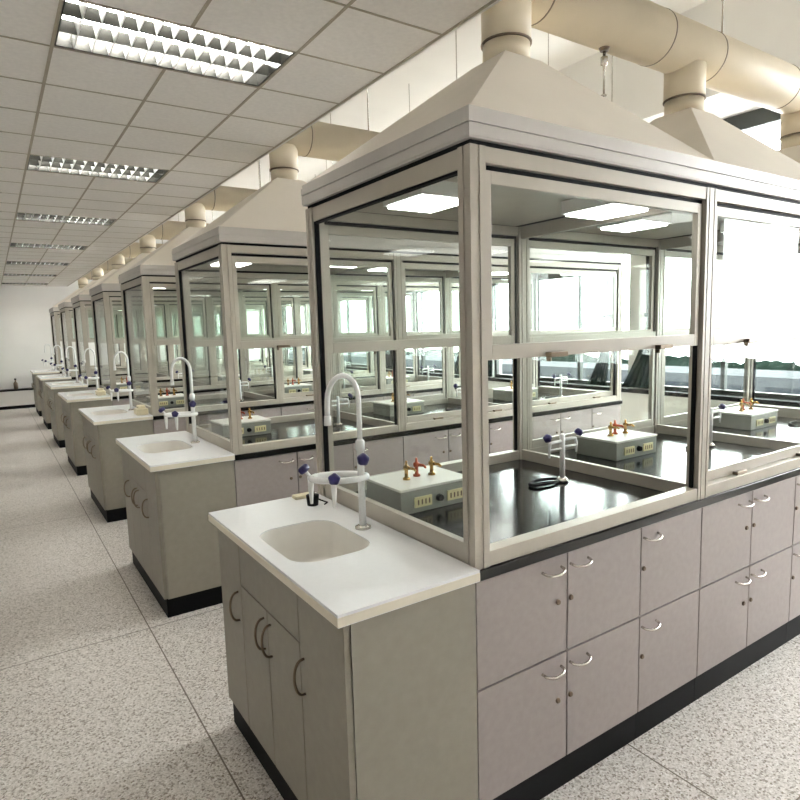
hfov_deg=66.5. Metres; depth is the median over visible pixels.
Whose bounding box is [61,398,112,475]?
base cabinet
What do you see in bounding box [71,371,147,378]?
countertop
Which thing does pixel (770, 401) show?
trim
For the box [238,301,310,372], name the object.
fume hood
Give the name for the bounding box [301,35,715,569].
fume hood
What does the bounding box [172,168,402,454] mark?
fume hood
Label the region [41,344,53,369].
sink faucet
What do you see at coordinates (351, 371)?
faucet
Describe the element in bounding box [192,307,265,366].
fume hood
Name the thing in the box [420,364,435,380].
faucet
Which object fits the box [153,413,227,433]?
base cabinet
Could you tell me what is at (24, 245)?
ceiling light
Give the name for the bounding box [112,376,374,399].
countertop
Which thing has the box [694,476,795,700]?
base cabinet
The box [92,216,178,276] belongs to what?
duct
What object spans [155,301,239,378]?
fume hood
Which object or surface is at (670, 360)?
hedge
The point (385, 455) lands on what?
base cabinet
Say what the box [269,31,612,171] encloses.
duct
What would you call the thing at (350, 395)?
faucet
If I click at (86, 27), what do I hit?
ceiling light
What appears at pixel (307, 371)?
box
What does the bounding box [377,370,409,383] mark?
box
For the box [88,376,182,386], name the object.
countertop
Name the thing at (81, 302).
fume hood
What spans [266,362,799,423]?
wall
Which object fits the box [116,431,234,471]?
countertop
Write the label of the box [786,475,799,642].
base cabinet
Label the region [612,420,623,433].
tap
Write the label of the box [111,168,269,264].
duct
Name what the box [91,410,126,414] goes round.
basin
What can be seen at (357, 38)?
ceiling tiles
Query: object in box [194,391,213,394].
base cabinet
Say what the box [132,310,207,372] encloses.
fume hood
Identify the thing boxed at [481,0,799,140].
duct
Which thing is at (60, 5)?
ceiling grid
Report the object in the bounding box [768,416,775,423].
socket
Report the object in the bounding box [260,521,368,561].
basin
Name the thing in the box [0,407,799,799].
floor
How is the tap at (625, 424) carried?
on the box at (615, 443)
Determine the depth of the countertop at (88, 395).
6.49 m
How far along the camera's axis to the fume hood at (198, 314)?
13.37 m
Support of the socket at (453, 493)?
attached to the box at (411, 490)
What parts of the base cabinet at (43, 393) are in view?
door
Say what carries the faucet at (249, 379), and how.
on the countertop at (217, 400)
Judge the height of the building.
4.060 m
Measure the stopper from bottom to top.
0.050 m
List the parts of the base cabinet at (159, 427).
door, door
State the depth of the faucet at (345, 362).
8.53 m
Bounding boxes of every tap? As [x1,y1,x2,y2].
[248,408,253,418]
[403,461,416,479]
[413,457,426,476]
[428,456,440,475]
[607,422,619,436]
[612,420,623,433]
[622,419,633,433]
[738,399,749,410]
[748,398,759,409]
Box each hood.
[49,285,122,371]
[58,276,143,376]
[71,265,170,384]
[89,248,213,396]
[113,314,179,367]
[118,220,280,415]
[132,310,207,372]
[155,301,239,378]
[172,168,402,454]
[172,313,222,362]
[191,295,300,388]
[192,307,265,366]
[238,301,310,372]
[240,274,382,403]
[272,296,373,381]
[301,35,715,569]
[330,239,512,430]
[337,276,460,393]
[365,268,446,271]
[448,248,624,412]
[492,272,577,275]
[524,95,799,498]
[659,133,799,426]
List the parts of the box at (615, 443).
lid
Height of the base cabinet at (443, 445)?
0.764 m
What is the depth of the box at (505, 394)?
5.25 m
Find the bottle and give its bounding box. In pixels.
[13,378,18,388]
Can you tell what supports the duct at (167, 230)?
hanging from the wall at (433, 70)
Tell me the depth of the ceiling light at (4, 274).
10.44 m
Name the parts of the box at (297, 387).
lid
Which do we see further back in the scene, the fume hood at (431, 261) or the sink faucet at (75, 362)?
the sink faucet at (75, 362)
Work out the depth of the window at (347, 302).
11.71 m
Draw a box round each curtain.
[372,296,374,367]
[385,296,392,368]
[454,356,458,373]
[488,283,495,376]
[588,276,612,384]
[621,256,649,388]
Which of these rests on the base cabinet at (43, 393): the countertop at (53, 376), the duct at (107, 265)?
the countertop at (53, 376)
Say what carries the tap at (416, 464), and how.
on the box at (411, 490)
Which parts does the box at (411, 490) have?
lid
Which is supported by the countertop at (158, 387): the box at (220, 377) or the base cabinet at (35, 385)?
the box at (220, 377)
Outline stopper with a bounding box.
[306,491,327,505]
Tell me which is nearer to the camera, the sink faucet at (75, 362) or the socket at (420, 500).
the socket at (420, 500)
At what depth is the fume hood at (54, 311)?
11.64 m
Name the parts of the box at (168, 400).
lid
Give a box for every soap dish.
[95,388,105,395]
[134,405,148,414]
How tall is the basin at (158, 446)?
0.134 m
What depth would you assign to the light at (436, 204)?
2.24 m
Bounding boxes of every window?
[289,301,310,361]
[346,301,368,366]
[406,293,452,372]
[494,276,623,385]
[665,108,799,400]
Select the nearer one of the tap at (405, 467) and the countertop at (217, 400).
the tap at (405, 467)
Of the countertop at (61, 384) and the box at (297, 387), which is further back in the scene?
the countertop at (61, 384)
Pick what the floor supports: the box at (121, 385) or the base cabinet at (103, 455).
the base cabinet at (103, 455)
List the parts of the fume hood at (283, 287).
post, sash, rail, post, sash, rail, rail, sash, sash, rail, partition rail, post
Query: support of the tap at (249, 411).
on the box at (255, 424)
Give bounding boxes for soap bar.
[292,492,308,499]
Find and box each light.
[2,283,47,284]
[4,274,56,276]
[6,261,68,265]
[10,243,87,249]
[16,213,115,225]
[27,155,168,182]
[54,0,293,86]
[208,259,355,267]
[356,176,651,225]
[570,211,794,238]
[717,232,799,248]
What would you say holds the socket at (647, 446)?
attached to the box at (615, 443)
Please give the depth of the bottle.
12.45 m
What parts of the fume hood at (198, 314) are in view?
post, post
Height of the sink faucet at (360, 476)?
0.505 m
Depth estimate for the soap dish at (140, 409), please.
4.86 m
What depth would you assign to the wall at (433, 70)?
6.40 m
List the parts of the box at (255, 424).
lid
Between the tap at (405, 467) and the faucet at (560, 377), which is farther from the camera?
the faucet at (560, 377)
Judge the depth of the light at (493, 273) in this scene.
5.36 m
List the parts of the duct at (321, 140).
hanger rod, hanger rod, hanger rod, hanger rod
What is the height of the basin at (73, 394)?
0.134 m
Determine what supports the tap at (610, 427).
on the box at (615, 443)
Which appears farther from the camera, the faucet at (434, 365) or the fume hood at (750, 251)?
the faucet at (434, 365)
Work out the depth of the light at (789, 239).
3.68 m
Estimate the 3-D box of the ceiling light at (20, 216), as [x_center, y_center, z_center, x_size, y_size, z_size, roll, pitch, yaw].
[-3.022,-1.688,5.521,0.772,0.105,0.378,-6,8,-33]
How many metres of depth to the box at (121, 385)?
7.06 m
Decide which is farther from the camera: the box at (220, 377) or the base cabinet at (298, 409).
the box at (220, 377)
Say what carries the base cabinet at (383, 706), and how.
on the floor
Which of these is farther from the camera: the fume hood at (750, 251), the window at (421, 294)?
the window at (421, 294)
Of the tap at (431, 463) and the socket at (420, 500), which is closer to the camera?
the socket at (420, 500)
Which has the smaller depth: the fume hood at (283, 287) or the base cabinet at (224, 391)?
the fume hood at (283, 287)
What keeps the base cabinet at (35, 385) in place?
on the floor
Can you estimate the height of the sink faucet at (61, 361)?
0.505 m
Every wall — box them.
[0,239,266,389]
[168,0,707,223]
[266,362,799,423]
[559,0,799,122]
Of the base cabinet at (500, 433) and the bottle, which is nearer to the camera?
the base cabinet at (500, 433)
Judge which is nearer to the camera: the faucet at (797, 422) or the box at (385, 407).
the faucet at (797, 422)
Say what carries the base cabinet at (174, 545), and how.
on the floor
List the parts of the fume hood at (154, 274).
post, rail, rail, post, sash, rail, rail, cornice, rail, sash, rail, post, partition rail, post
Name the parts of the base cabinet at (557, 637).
door, door, handle, handle, handle, handle, door, door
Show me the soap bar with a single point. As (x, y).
(300, 495)
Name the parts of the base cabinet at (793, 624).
door, door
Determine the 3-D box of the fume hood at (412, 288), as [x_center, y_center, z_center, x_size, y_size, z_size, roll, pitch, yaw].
[0.007,-0.955,6.626,1.094,1.618,0.964,-6,8,-33]
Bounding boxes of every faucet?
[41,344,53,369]
[50,345,63,375]
[61,346,78,382]
[78,348,98,388]
[106,351,133,410]
[158,357,199,442]
[171,369,193,387]
[223,378,250,401]
[264,365,272,376]
[298,373,370,530]
[332,393,352,425]
[341,370,352,387]
[344,360,351,371]
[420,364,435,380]
[446,384,460,410]
[528,428,582,486]
[545,372,570,398]
[685,403,725,448]
[788,420,799,425]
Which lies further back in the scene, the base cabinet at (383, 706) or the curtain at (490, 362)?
the curtain at (490, 362)
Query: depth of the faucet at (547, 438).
2.49 m
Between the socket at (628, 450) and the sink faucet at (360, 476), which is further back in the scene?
the socket at (628, 450)
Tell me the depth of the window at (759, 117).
5.65 m
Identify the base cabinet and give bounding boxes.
[32,373,59,415]
[38,379,71,429]
[47,387,87,447]
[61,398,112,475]
[82,416,153,522]
[112,397,146,405]
[121,448,236,617]
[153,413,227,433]
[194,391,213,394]
[214,390,226,393]
[218,529,477,799]
[234,444,352,506]
[242,407,280,416]
[281,400,350,415]
[351,397,382,402]
[352,436,402,475]
[383,391,440,399]
[402,427,461,467]
[475,528,640,799]
[489,420,512,453]
[532,408,591,438]
[591,404,620,428]
[635,508,701,738]
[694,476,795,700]
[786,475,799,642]
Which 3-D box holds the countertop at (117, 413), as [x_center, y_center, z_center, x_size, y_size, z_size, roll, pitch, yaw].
[-2.402,0.167,5.122,0.424,0.136,0.984,-6,8,-33]
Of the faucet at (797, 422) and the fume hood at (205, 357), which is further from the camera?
the fume hood at (205, 357)
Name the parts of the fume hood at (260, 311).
sash, sash, sash, sash, post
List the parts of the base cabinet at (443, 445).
door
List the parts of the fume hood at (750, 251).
post, rail, sash, sash, rail, post, rail, rail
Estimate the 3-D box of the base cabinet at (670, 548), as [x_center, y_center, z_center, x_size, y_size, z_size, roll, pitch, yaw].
[0.713,0.748,2.541,0.359,0.764,0.962,-6,8,-33]
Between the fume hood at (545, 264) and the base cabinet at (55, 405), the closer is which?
the fume hood at (545, 264)
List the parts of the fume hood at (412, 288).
post, sash, sash, rail, rail, post, post, rail, sash, sash, rail, rail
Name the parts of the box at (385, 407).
lid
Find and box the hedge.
[289,347,799,370]
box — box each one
[116,377,143,390]
[146,387,183,407]
[210,408,270,438]
[217,374,239,380]
[284,378,311,392]
[303,369,312,374]
[366,456,462,514]
[373,392,423,416]
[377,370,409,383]
[492,381,537,401]
[576,419,656,460]
[713,398,777,430]
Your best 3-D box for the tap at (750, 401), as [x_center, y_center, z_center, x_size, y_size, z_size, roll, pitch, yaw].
[2.148,0.023,3.700,0.058,0.070,0.027,5,9,43]
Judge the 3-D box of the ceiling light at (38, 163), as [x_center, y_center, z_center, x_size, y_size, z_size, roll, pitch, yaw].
[-1.926,-1.523,3.893,0.772,0.105,0.378,-6,8,-33]
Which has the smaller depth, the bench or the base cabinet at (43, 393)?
the base cabinet at (43, 393)
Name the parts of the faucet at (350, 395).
arm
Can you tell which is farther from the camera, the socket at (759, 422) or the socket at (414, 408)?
the socket at (414, 408)
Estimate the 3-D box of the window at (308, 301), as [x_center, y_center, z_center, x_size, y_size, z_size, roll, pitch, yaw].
[-2.157,-2.091,13.404,0.050,2.523,2.170,-6,8,-33]
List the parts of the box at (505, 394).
lid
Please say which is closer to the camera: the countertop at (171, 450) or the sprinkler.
the sprinkler
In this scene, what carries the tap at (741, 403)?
on the box at (750, 418)
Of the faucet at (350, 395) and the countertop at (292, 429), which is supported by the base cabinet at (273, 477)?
the countertop at (292, 429)
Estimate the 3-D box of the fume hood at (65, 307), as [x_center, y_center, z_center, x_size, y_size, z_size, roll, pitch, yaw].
[-5.050,-1.250,10.255,1.094,1.618,0.964,-6,8,-33]
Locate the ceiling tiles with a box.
[0,0,491,285]
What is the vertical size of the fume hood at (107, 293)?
1.618 m
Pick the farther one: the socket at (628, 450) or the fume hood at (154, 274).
the fume hood at (154, 274)
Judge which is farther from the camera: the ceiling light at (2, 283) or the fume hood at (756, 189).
the ceiling light at (2, 283)
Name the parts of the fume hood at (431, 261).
post, sash, rail, sash, rail, post, post, partition rail, cornice, rail, sash, sash, rail, partition rail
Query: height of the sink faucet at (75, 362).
0.505 m
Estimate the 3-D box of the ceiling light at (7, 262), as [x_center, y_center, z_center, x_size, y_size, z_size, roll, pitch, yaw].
[-5.213,-2.018,8.779,0.772,0.105,0.378,-6,8,-33]
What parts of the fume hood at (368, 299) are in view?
sash, post, rail, sash, sash, rail, post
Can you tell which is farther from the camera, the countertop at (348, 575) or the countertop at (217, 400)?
the countertop at (217, 400)
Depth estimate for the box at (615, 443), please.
2.95 m
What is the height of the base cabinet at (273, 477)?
0.764 m
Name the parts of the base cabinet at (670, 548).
handle, handle, door, door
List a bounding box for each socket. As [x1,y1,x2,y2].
[159,401,167,405]
[176,400,183,403]
[254,425,265,431]
[412,406,420,410]
[414,494,431,507]
[447,487,462,500]
[624,446,634,455]
[643,442,652,450]
[756,419,763,425]
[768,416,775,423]
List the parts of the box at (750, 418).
lid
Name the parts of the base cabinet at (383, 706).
door, handle, door, handle, handle, drawer, door, handle, door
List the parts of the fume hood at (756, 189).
post, sash, sash, rail, rail, post, post, partition rail, partition rail, sash handle, sash handle, rail, sash, cornice, sash, rail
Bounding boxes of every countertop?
[30,369,59,373]
[36,374,70,380]
[45,380,87,388]
[58,390,110,402]
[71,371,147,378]
[78,404,152,424]
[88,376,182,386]
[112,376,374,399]
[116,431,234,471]
[153,381,460,419]
[208,492,479,628]
[211,393,621,460]
[356,416,799,580]
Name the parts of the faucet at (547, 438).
knob, arm, arm, knob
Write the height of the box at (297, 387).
0.163 m
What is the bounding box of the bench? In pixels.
[0,388,34,409]
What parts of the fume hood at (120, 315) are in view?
post, sash, sash, sash, post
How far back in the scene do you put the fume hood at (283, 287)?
5.90 m
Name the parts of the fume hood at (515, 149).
post, rail, rail, sash, rail, rail, post, cornice, post, sash handle, rail, sash, rail, partition rail, partition rail, sash handle, post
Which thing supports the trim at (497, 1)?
attached to the wall at (25, 323)
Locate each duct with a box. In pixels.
[78,270,109,284]
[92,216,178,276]
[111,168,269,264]
[139,160,326,247]
[185,92,409,221]
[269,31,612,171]
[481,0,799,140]
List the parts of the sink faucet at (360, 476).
knob, spout, spout, knob, cross arm, plate, knob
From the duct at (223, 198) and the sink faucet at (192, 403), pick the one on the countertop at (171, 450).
the sink faucet at (192, 403)
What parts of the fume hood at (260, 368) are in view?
sash, sash, rail, sash, sash, rail, post, post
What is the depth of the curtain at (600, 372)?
6.66 m
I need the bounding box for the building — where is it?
[289,350,799,394]
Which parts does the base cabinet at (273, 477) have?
door, door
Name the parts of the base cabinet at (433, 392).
door, door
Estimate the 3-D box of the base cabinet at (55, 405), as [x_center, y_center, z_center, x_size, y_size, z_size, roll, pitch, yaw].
[-4.561,0.189,8.379,0.433,0.773,0.945,-6,8,-33]
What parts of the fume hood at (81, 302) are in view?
post, cornice, post, sash, rail, rail, sash, rail, post, partition rail, post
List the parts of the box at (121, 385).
lid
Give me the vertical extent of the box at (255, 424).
0.163 m
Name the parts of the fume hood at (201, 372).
post, post, sash, sash, rail, sash, sash, rail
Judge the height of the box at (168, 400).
0.163 m
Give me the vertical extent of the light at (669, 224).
0.055 m
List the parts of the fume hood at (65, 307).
post, cornice, post, sash, rail, sash, rail, post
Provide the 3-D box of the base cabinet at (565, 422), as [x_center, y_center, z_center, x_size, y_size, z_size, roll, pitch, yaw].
[0.981,0.440,5.043,0.721,0.764,0.962,-6,8,-33]
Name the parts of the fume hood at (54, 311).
post, cornice, glass pane, post, rail, sash, rail, post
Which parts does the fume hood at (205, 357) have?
post, sash, sash, sash, rail, post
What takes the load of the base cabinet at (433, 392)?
on the floor
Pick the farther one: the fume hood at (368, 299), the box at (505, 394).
the fume hood at (368, 299)
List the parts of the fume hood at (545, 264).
post, rail, sash, sash, rail, post, rail, rail, sash, sash, rail, rail, cornice, post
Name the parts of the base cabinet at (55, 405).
door, door, door, door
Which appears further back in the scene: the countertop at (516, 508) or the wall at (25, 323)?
the wall at (25, 323)
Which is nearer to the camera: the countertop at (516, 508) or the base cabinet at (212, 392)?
the countertop at (516, 508)
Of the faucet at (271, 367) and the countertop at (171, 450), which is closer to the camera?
the countertop at (171, 450)
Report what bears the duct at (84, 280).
hanging from the wall at (433, 70)
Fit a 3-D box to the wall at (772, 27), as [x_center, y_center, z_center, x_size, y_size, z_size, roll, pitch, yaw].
[0.929,-3.181,8.028,0.800,0.750,16.950,-6,8,-33]
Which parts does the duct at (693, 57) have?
hanger rod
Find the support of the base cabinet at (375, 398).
on the floor
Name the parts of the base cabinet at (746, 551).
door, door, handle, handle, handle, handle, door, door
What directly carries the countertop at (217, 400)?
on the base cabinet at (159, 427)
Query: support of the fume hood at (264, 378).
on the countertop at (158, 387)
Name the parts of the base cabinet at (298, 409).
door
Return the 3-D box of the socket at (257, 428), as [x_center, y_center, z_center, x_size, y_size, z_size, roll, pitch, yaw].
[-0.880,0.181,3.841,0.075,0.038,0.006,-6,8,-33]
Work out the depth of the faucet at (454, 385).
4.66 m
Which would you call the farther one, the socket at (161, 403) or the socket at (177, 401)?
the socket at (177, 401)
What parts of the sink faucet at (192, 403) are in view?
spout, knob, spout, cross arm, knob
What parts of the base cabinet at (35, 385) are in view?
door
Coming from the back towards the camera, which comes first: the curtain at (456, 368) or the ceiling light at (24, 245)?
the curtain at (456, 368)
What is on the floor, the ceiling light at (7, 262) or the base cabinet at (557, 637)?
the base cabinet at (557, 637)
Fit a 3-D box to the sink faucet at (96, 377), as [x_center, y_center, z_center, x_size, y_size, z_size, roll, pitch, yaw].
[-3.453,-0.324,6.761,0.200,0.505,0.167,-6,8,-33]
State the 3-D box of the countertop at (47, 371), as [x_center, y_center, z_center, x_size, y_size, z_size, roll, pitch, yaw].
[-6.731,-0.486,11.558,0.424,0.136,0.984,-6,8,-33]
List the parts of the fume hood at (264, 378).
post, post, sash, sash, rail, rail, sash, sash, rail, post, post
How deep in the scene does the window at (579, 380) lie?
7.21 m
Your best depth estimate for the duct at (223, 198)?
5.37 m
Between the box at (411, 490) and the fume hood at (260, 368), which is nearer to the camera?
the box at (411, 490)
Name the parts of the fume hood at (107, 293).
post, rail, rail, post, sash, rail, cornice, rail, sash, rail, partition rail, post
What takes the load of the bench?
on the floor
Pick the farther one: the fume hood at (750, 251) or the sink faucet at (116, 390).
the sink faucet at (116, 390)
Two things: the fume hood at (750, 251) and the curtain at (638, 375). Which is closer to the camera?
the fume hood at (750, 251)
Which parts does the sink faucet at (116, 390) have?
cross arm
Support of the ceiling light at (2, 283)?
attached to the ceiling tiles
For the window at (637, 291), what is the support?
attached to the wall at (634, 406)
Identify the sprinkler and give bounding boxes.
[599,46,609,96]
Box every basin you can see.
[67,393,93,395]
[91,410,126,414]
[137,441,191,452]
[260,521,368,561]
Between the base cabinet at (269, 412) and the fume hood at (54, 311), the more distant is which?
the fume hood at (54, 311)
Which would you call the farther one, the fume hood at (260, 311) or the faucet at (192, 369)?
the fume hood at (260, 311)
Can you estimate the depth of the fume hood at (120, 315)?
12.36 m
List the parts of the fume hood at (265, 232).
post, rail, rail, post, sash, rail, rail, sash handle, cornice, rail, sash, rail, post, partition rail, partition rail, post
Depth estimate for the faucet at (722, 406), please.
3.11 m
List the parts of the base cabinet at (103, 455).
door, drawer, door, door, door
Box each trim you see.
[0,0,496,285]
[67,0,500,286]
[259,359,799,406]
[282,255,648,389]
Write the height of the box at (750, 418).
0.163 m
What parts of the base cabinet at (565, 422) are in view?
door, door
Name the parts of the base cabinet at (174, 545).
door, handle, drawer, door, door, handle, door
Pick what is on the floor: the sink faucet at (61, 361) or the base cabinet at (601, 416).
the base cabinet at (601, 416)
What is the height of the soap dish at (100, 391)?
0.075 m
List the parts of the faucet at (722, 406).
arm, knob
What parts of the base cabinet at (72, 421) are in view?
door, drawer, door, door, door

